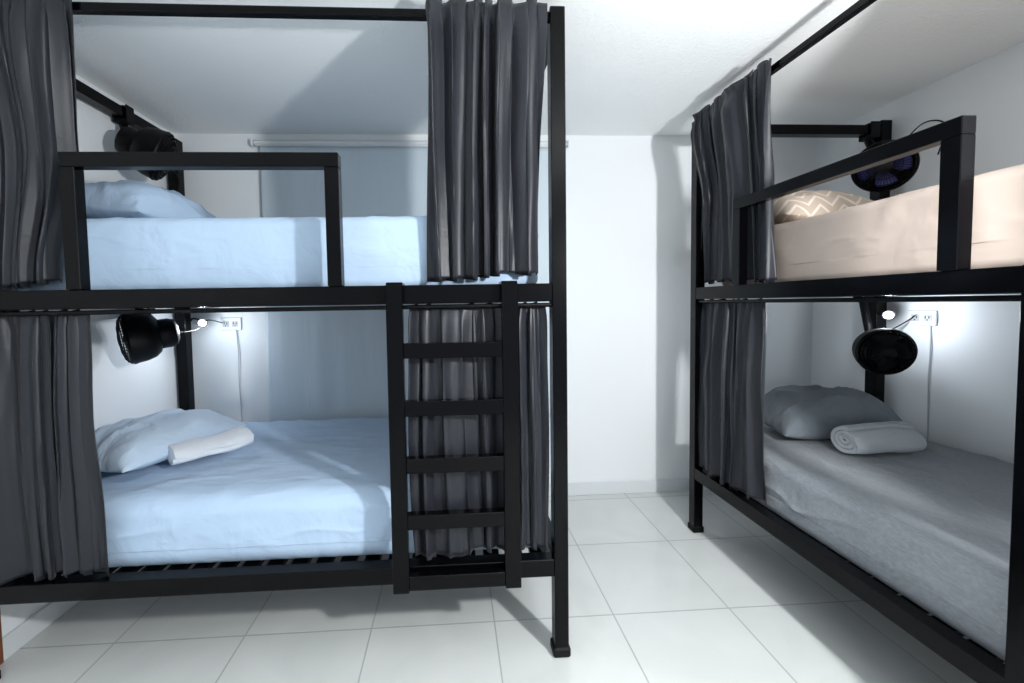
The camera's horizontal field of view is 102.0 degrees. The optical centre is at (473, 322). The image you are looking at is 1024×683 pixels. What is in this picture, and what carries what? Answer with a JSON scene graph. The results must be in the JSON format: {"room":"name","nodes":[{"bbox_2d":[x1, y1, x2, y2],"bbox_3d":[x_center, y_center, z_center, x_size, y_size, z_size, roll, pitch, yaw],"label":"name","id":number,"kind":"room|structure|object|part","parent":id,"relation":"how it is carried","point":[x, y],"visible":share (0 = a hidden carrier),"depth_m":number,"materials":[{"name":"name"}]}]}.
{"room":"dormitory","nodes":[
{"label":"dormitory","id":0,"kind":"room"},
{"bbox_2d":[0,75,178,636],"bbox_3d":[-1.733,0.117,0.429,0.100,2.325,4.230,-1,3,-3],"label":"wall","id":1,"kind":"structure","parent":0,"point":[122,389],"depth_m":2.02,"materials":[{"name":"white paint"}]},
{"bbox_2d":[0,613,3,664],"bbox_3d":[-1.721,0.208,1.336,0.016,2.060,0.230,-1,3,-3],"label":"trim","id":2,"kind":"structure","parent":1,"relation":"attached to","point":[1,641],"depth_m":1.49,"materials":[{"name":"brown wood"}]},
{"bbox_2d":[2,567,120,660],"bbox_3d":[-1.742,1.165,2.044,0.011,0.085,1.100,-1,3,-3],"label":"baseboard","id":3,"kind":"structure","parent":1,"relation":"attached to","point":[14,640],"depth_m":1.61,"materials":[{"name":"white tile"}]},
{"bbox_2d":[173,133,815,483],"bbox_3d":[0.229,-0.019,2.698,4.260,2.325,0.100,-1,3,-3],"label":"wall","id":4,"kind":"structure","parent":0,"point":[628,198],"depth_m":2.68,"materials":[{"name":"white paint"}]},
{"bbox_2d":[220,317,241,329],"bbox_3d":[-1.500,0.009,2.548,0.125,0.078,0.017,-1,3,-3],"label":"wall outlet","id":5,"kind":"object","parent":4,"relation":"attached to","point":[228,323],"visible":1,"depth_m":2.54,"materials":[{"name":"white plastic"}]},
{"bbox_2d":[222,321,228,326],"bbox_3d":[-1.528,0.010,2.542,0.038,0.036,0.004,-1,3,-3],"label":"socket","id":6,"kind":"object","parent":5,"relation":"attached to","point":[225,323],"depth_m":2.54,"materials":[{"name":"white plastic"}]},
{"bbox_2d":[232,321,237,326],"bbox_3d":[-1.472,0.009,2.545,0.038,0.036,0.004,-1,3,-3],"label":"socket","id":7,"kind":"object","parent":5,"relation":"attached to","point":[234,323],"depth_m":2.54,"materials":[{"name":"white plastic"}]},
{"bbox_2d":[236,330,242,421],"bbox_3d":[-1.457,0.343,2.563,0.021,0.610,0.011,-1,3,-3],"label":"hanging cord","id":8,"kind":"object","parent":5,"relation":"hanging from","point":[236,330],"visible":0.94,"depth_m":2.56,"materials":[{"name":"grey plastic"}]},
{"bbox_2d":[250,138,569,421],"bbox_3d":[-0.360,-0.233,2.587,1.946,1.789,0.038,-1,3,-3],"label":"window blind","id":9,"kind":"object","parent":4,"relation":"attached to","point":[323,365],"visible":0.24,"depth_m":2.57,"materials":[{"name":"blue fabric"}]},
{"bbox_3d":[-0.375,-1.103,2.547,1.920,0.036,0.034,-1,3,-3],"label":"head rail","id":10,"kind":"part","parent":9,"relation":"part of","materials":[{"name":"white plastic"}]},
{"bbox_2d":[549,478,708,496],"bbox_3d":[0.251,1.103,2.693,4.038,0.085,0.011,-1,3,-3],"label":"baseboard","id":11,"kind":"structure","parent":4,"relation":"attached to","point":[678,484],"depth_m":2.73,"materials":[{"name":"white tile"}]},
{"bbox_2d":[0,490,1004,682],"bbox_3d":[0.361,1.261,0.642,4.260,0.050,4.330,-1,3,-3],"label":"floor","id":12,"kind":"structure","parent":0,"point":[653,599],"depth_m":1.61,"materials":[{"name":"white tile"}]},
{"bbox_2d":[0,2,570,678],"bbox_3d":[-0.722,0.064,1.949,2.050,2.260,1.230,-1,3,-3],"label":"bunk bed","id":13,"kind":"object","parent":12,"relation":"on","point":[406,574],"visible":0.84,"depth_m":1.39,"materials":[{"name":"black metal"}]},
{"bbox_2d":[0,0,78,290],"bbox_3d":[-1.458,-0.574,1.339,0.415,0.939,0.135,-1,3,-3],"label":"curtain","id":14,"kind":"object","parent":13,"relation":"hanging from","point":[38,99],"visible":0.92,"depth_m":1.35,"materials":[{"name":"black fabric"}]},
{"bbox_2d":[0,309,108,585],"bbox_3d":[-1.448,0.417,1.383,0.402,0.919,0.063,-1,3,-3],"label":"curtain","id":15,"kind":"object","parent":13,"relation":"hanging from","point":[53,520],"visible":0.98,"depth_m":1.38,"materials":[{"name":"black fabric"}]},
{"bbox_3d":[-1.714,-0.093,1.905,0.050,0.062,1.076,-1,3,-3],"label":"rail","id":16,"kind":"part","parent":13,"relation":"part of","materials":[{"name":"black"}]},
{"bbox_3d":[-1.729,-1.022,1.862,0.050,0.050,1.080,-1,3,-3],"label":"rail","id":17,"kind":"part","parent":13,"relation":"part of","materials":[{"name":"black metal"}]},
{"bbox_2d":[112,104,179,191],"bbox_3d":[-1.667,-0.851,2.106,0.256,0.446,0.550,-3,3,-34],"label":"fan","id":18,"kind":"object","parent":13,"relation":"attached to","point":[127,139],"visible":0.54,"depth_m":1.92,"materials":[{"name":"black plastic"}]},
{"bbox_3d":[-1.509,-0.865,2.018,0.041,0.075,0.088,-1,3,-3],"label":"blade","id":19,"kind":"part","parent":18,"relation":"part of","materials":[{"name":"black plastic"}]},
{"bbox_3d":[-1.671,-0.749,2.188,0.028,0.234,0.449,-2,3,-13],"label":"power cord","id":20,"kind":"part","parent":18,"relation":"part of","materials":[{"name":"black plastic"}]},
{"bbox_2d":[115,308,222,363],"bbox_3d":[-1.614,0.019,2.183,0.296,0.344,0.657,-1,3,-3],"label":"fan","id":21,"kind":"object","parent":13,"relation":"attached to","point":[145,337],"visible":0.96,"depth_m":1.93,"materials":[{"name":"black plastic"}]},
{"bbox_3d":[-1.538,0.018,2.281,0.022,0.061,0.470,-1,3,-1],"label":"power cord","id":22,"kind":"part","parent":21,"relation":"part of","materials":[{"name":"white plastic"}]},
{"bbox_3d":[-1.741,0.043,2.475,0.058,2.228,0.058,-1,3,-3],"label":"post","id":23,"kind":"part","parent":13,"relation":"part of","materials":[{"name":"black metal"}]},
{"bbox_2d":[184,318,206,326],"bbox_3d":[-1.635,0.000,2.423,0.210,0.055,0.052,1,3,33],"label":"reading lamp","id":24,"kind":"object","parent":13,"relation":"attached to","point":[200,321],"visible":0.99,"depth_m":2.37,"materials":[{"name":"white plastic"}]},
{"bbox_3d":[-0.876,-0.331,1.353,0.870,0.435,0.040,-1,3,-3],"label":"guard rail","id":25,"kind":"part","parent":13,"relation":"part of","materials":[{"name":"black metal"}]},
{"bbox_2d":[11,216,537,290],"bbox_3d":[-0.729,-0.272,1.970,1.902,0.271,1.008,-1,3,-3],"label":"mattress","id":26,"kind":"object","parent":13,"relation":"on","point":[172,252],"visible":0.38,"depth_m":1.47,"materials":[{"name":"blue"}]},
{"bbox_2d":[85,180,216,218],"bbox_3d":[-1.443,-0.509,1.835,0.437,0.238,0.600,-1,3,3],"label":"pillow","id":27,"kind":"object","parent":26,"relation":"on","point":[121,198],"visible":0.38,"depth_m":1.61,"materials":[{"name":"blue fabric"}]},
{"bbox_3d":[-0.696,-0.087,1.393,1.930,0.062,0.050,-1,3,-3],"label":"rail","id":28,"kind":"part","parent":13,"relation":"part of","materials":[{"name":"black metal"}]},
{"bbox_3d":[-0.694,-0.043,1.387,1.930,0.015,0.016,-1,3,-3],"label":"curtain rod","id":29,"kind":"part","parent":13,"relation":"part of","materials":[{"name":"black"}]},
{"bbox_3d":[-0.679,0.887,1.437,1.930,0.062,0.050,-1,3,-3],"label":"rail","id":30,"kind":"part","parent":13,"relation":"part of","materials":[{"name":"black metal"}]},
{"bbox_3d":[-0.711,-1.016,1.350,1.930,0.026,0.026,-1,3,-3],"label":"curtain rail","id":31,"kind":"part","parent":13,"relation":"part of","materials":[{"name":"black metal"}]},
{"bbox_2d":[101,417,530,566],"bbox_3d":[-0.712,0.720,1.996,1.940,0.273,1.059,-1,3,-3],"label":"mattress","id":32,"kind":"object","parent":13,"relation":"on","point":[302,488],"visible":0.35,"depth_m":1.50,"materials":[{"name":"blue"}]},
{"bbox_2d":[95,408,248,472],"bbox_3d":[-1.436,0.507,1.871,0.430,0.191,0.620,0,3,13],"label":"pillow","id":33,"kind":"object","parent":32,"relation":"on","point":[129,444],"visible":0.74,"depth_m":1.72,"materials":[{"name":"blue fabric"}]},
{"bbox_2d":[167,427,253,465],"bbox_3d":[-1.162,0.542,1.831,0.134,0.089,0.323,1,3,37],"label":"towel","id":34,"kind":"object","parent":32,"relation":"on","point":[239,437],"visible":0.99,"depth_m":1.79,"materials":[{"name":"white fabric"}]},
{"bbox_3d":[-0.755,-0.137,2.520,1.930,0.062,0.050,-1,3,-3],"label":"rail","id":35,"kind":"part","parent":13,"relation":"part of","materials":[{"name":"black"}]},
{"bbox_2d":[408,302,548,560],"bbox_3d":[0.017,0.381,1.461,0.494,0.902,0.067,-1,3,-3],"label":"curtain","id":36,"kind":"object","parent":13,"relation":"hanging from","point":[464,377],"visible":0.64,"depth_m":1.45,"materials":[{"name":"black fabric"}]},
{"bbox_2d":[425,0,546,281],"bbox_3d":[0.039,-0.607,1.417,0.415,0.929,0.142,-1,3,-7],"label":"curtain","id":37,"kind":"object","parent":13,"relation":"hanging from","point":[486,60],"visible":1,"depth_m":1.43,"materials":[{"name":"black fabric"}]},
{"bbox_3d":[0.247,-1.060,1.966,0.050,0.050,1.080,-1,3,-3],"label":"rail","id":38,"kind":"part","parent":13,"relation":"part of","materials":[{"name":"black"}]},
{"bbox_3d":[0.279,0.843,2.052,0.050,0.062,1.076,-1,3,-3],"label":"rail","id":39,"kind":"part","parent":13,"relation":"part of","materials":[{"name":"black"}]},
{"bbox_3d":[0.296,0.055,1.452,0.050,2.228,0.050,-1,3,-3],"label":"post","id":40,"kind":"part","parent":13,"relation":"part of","materials":[{"name":"black metal"}]},
{"bbox_2d":[688,0,1023,682],"bbox_3d":[1.751,0.075,1.299,1.120,2.215,1.990,-1,3,-3],"label":"bunk bed","id":41,"kind":"object","parent":12,"relation":"on","point":[953,275],"visible":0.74,"depth_m":1.26,"materials":[{"name":"black metal"}]},
{"bbox_3d":[1.206,0.026,2.231,0.050,2.185,0.050,-1,3,-3],"label":"post","id":42,"kind":"part","parent":41,"relation":"part of","materials":[{"name":"black metal"}]},
{"bbox_2d":[698,298,766,502],"bbox_3d":[1.232,0.341,1.989,0.061,0.911,0.480,-1,3,-3],"label":"curtain","id":43,"kind":"object","parent":41,"relation":"hanging from","point":[733,337],"visible":1,"depth_m":1.94,"materials":[{"name":"black fabric"}]},
{"bbox_2d":[690,58,776,283],"bbox_3d":[1.218,-0.628,1.925,0.140,0.906,0.522,-1,3,-3],"label":"curtain","id":44,"kind":"object","parent":41,"relation":"hanging from","point":[731,139],"visible":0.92,"depth_m":1.88,"materials":[{"name":"black fabric"}]},
{"bbox_3d":[1.712,-0.166,2.249,0.966,0.062,0.050,-1,3,-3],"label":"rail","id":45,"kind":"part","parent":41,"relation":"part of","materials":[{"name":"black metal"}]},
{"bbox_3d":[1.239,-1.007,1.224,0.026,0.026,1.870,-1,3,-3],"label":"curtain rail","id":46,"kind":"part","parent":41,"relation":"part of","materials":[{"name":"black metal"}]},
{"bbox_3d":[1.698,-1.025,2.210,0.970,0.050,0.050,-1,3,-3],"label":"rail","id":47,"kind":"part","parent":41,"relation":"part of","materials":[{"name":"black metal"}]},
{"bbox_3d":[1.270,0.861,1.309,0.050,0.062,1.870,-1,3,-3],"label":"rail","id":48,"kind":"part","parent":41,"relation":"part of","materials":[{"name":"black metal"}]},
{"bbox_3d":[1.220,-0.345,1.463,0.040,0.385,0.846,-1,3,-3],"label":"guard rail","id":49,"kind":"part","parent":41,"relation":"part of","materials":[{"name":"black metal"}]},
{"bbox_3d":[1.254,-0.113,1.264,0.050,0.062,1.870,-1,3,-3],"label":"rail","id":50,"kind":"part","parent":41,"relation":"part of","materials":[{"name":"black metal"}]},
{"bbox_3d":[1.246,-0.070,1.266,0.016,0.015,1.870,-1,3,-3],"label":"curtain rod","id":51,"kind":"part","parent":41,"relation":"part of","materials":[{"name":"black"}]},
{"bbox_2d":[722,164,1023,285],"bbox_3d":[1.784,-0.283,1.285,0.903,0.272,1.840,-1,3,-3],"label":"mattress","id":52,"kind":"object","parent":41,"relation":"on","point":[897,234],"visible":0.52,"depth_m":1.30,"materials":[{"name":"beige fabric"}]},
{"bbox_2d":[773,190,872,224],"bbox_3d":[1.628,-0.541,1.997,0.582,0.186,0.397,-1,3,-3],"label":"pillow","id":53,"kind":"object","parent":52,"relation":"on","point":[798,205],"visible":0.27,"depth_m":1.83,"materials":[{"name":"beige fabric"}]},
{"bbox_2d":[739,428,1013,660],"bbox_3d":[1.778,0.717,1.329,0.963,0.256,1.884,-1,3,-3],"label":"mattress","id":54,"kind":"object","parent":41,"relation":"on","point":[932,524],"visible":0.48,"depth_m":1.39,"materials":[{"name":"grey fabric"}]},
{"bbox_2d":[764,385,901,439],"bbox_3d":[1.747,0.438,2.087,0.610,0.243,0.334,-1,3,-1],"label":"pillow","id":55,"kind":"object","parent":54,"relation":"on","point":[811,412],"visible":0.69,"depth_m":1.96,"materials":[{"name":"grey fabric"}]},
{"bbox_2d":[831,421,926,453],"bbox_3d":[1.776,0.504,1.817,0.344,0.129,0.133,-1,3,-6],"label":"towel","id":56,"kind":"object","parent":54,"relation":"on","point":[889,436],"visible":1,"depth_m":1.77,"materials":[{"name":"grey fabric"}]},
{"bbox_3d":[2.224,0.007,2.284,0.058,2.185,0.058,-1,3,-3],"label":"post","id":57,"kind":"part","parent":41,"relation":"part of","materials":[{"name":"black metal"}]},
{"bbox_2d":[852,296,917,374],"bbox_3d":[2.117,0.024,2.139,0.318,0.475,0.251,-3,4,-44],"label":"fan","id":58,"kind":"object","parent":41,"relation":"attached to","point":[881,351],"visible":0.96,"depth_m":2.07,"materials":[{"name":"black plastic"}]},
{"bbox_3d":[2.010,0.157,2.094,0.074,0.080,0.041,0,3,23],"label":"blade","id":59,"kind":"part","parent":58,"relation":"part of","materials":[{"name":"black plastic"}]},
{"bbox_3d":[2.054,0.091,2.068,0.026,0.074,0.087,-4,4,-45],"label":"blade","id":60,"kind":"part","parent":58,"relation":"part of","materials":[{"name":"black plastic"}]},
{"bbox_3d":[2.076,0.204,2.077,0.087,0.075,0.018,-1,3,-8],"label":"blade","id":61,"kind":"part","parent":58,"relation":"part of","materials":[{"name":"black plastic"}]},
{"bbox_3d":[2.115,0.137,2.046,0.073,0.086,0.028,0,3,24],"label":"blade","id":62,"kind":"part","parent":58,"relation":"part of","materials":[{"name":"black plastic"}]},
{"bbox_3d":[2.207,0.039,2.183,0.187,0.173,0.053,0,3,21],"label":"power cord","id":63,"kind":"part","parent":58,"relation":"part of","materials":[{"name":"white plastic"}]},
{"bbox_2d":[877,310,895,319],"bbox_3d":[2.183,-0.042,2.195,0.050,0.050,0.170,1,3,33],"label":"reading lamp","id":64,"kind":"object","parent":41,"relation":"attached to","point":[888,315],"visible":1,"depth_m":2.13,"materials":[{"name":"white plastic"}]},
{"bbox_2d":[850,120,943,191],"bbox_3d":[2.078,-0.857,2.081,0.307,0.416,0.330,-2,3,-22],"label":"fan","id":65,"kind":"object","parent":41,"relation":"attached to","point":[891,175],"visible":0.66,"depth_m":2.03,"materials":[{"name":"black plastic"}]},
{"bbox_3d":[1.967,-0.756,2.065,0.077,0.083,0.034,1,3,40],"label":"blade","id":66,"kind":"part","parent":65,"relation":"part of","materials":[{"name":"blue plastic"}]},
{"bbox_3d":[2.027,-0.708,2.028,0.088,0.077,0.016,0,3,17],"label":"blade","id":67,"kind":"part","parent":65,"relation":"part of","materials":[{"name":"blue plastic"}]},
{"bbox_3d":[2.057,-0.776,1.989,0.076,0.088,0.022,1,3,41],"label":"blade","id":68,"kind":"part","parent":65,"relation":"part of","materials":[{"name":"blue plastic"}]},
{"bbox_3d":[2.195,-0.890,2.080,0.233,0.217,0.090,1,3,32],"label":"power cord","id":69,"kind":"part","parent":65,"relation":"part of","materials":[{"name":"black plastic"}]},
{"bbox_3d":[2.272,-0.133,1.318,0.050,0.062,1.870,-1,3,-3],"label":"rail","id":70,"kind":"part","parent":41,"relation":"part of","materials":[{"name":"black"}]},
{"bbox_2d":[72,0,1023,135],"bbox_3d":[0.322,-1.111,0.534,4.260,0.050,4.330,-1,3,-3],"label":"ceiling","id":71,"kind":"structure","parent":0,"point":[633,67],"depth_m":1.79,"materials":[{"name":"white paint"}]},
{"bbox_2d":[811,41,1023,463],"bbox_3d":[2.421,0.038,0.647,0.100,2.325,4.230,-1,3,-3],"label":"wall","id":72,"kind":"structure","parent":0,"point":[975,345],"depth_m":1.98,"materials":[{"name":"white paint"}]},
{"bbox_2d":[909,310,937,325],"bbox_3d":[2.284,-0.023,2.105,0.017,0.078,0.125,-1,3,-3],"label":"wall outlet","id":73,"kind":"object","parent":72,"relation":"attached to","point":[923,317],"visible":1,"depth_m":2.09,"materials":[{"name":"white plastic"}]},
{"bbox_2d":[911,314,918,320],"bbox_3d":[2.278,-0.025,2.133,0.004,0.036,0.038,-1,3,-3],"label":"socket","id":74,"kind":"object","parent":73,"relation":"attached to","point":[916,318],"depth_m":2.13,"materials":[{"name":"white plastic"}]},
{"bbox_2d":[923,314,931,321],"bbox_3d":[2.281,-0.022,2.077,0.004,0.036,0.038,-1,3,-3],"label":"socket","id":75,"kind":"object","parent":73,"relation":"attached to","point":[926,317],"depth_m":2.08,"materials":[{"name":"white plastic"}]},
{"bbox_2d":[927,326,930,439],"bbox_3d":[2.294,0.313,2.083,0.008,0.590,0.011,-1,3,-3],"label":"hanging cord","id":76,"kind":"object","parent":73,"relation":"hanging from","point":[929,326],"visible":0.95,"depth_m":2.08,"materials":[{"name":"grey plastic"}]}
]}

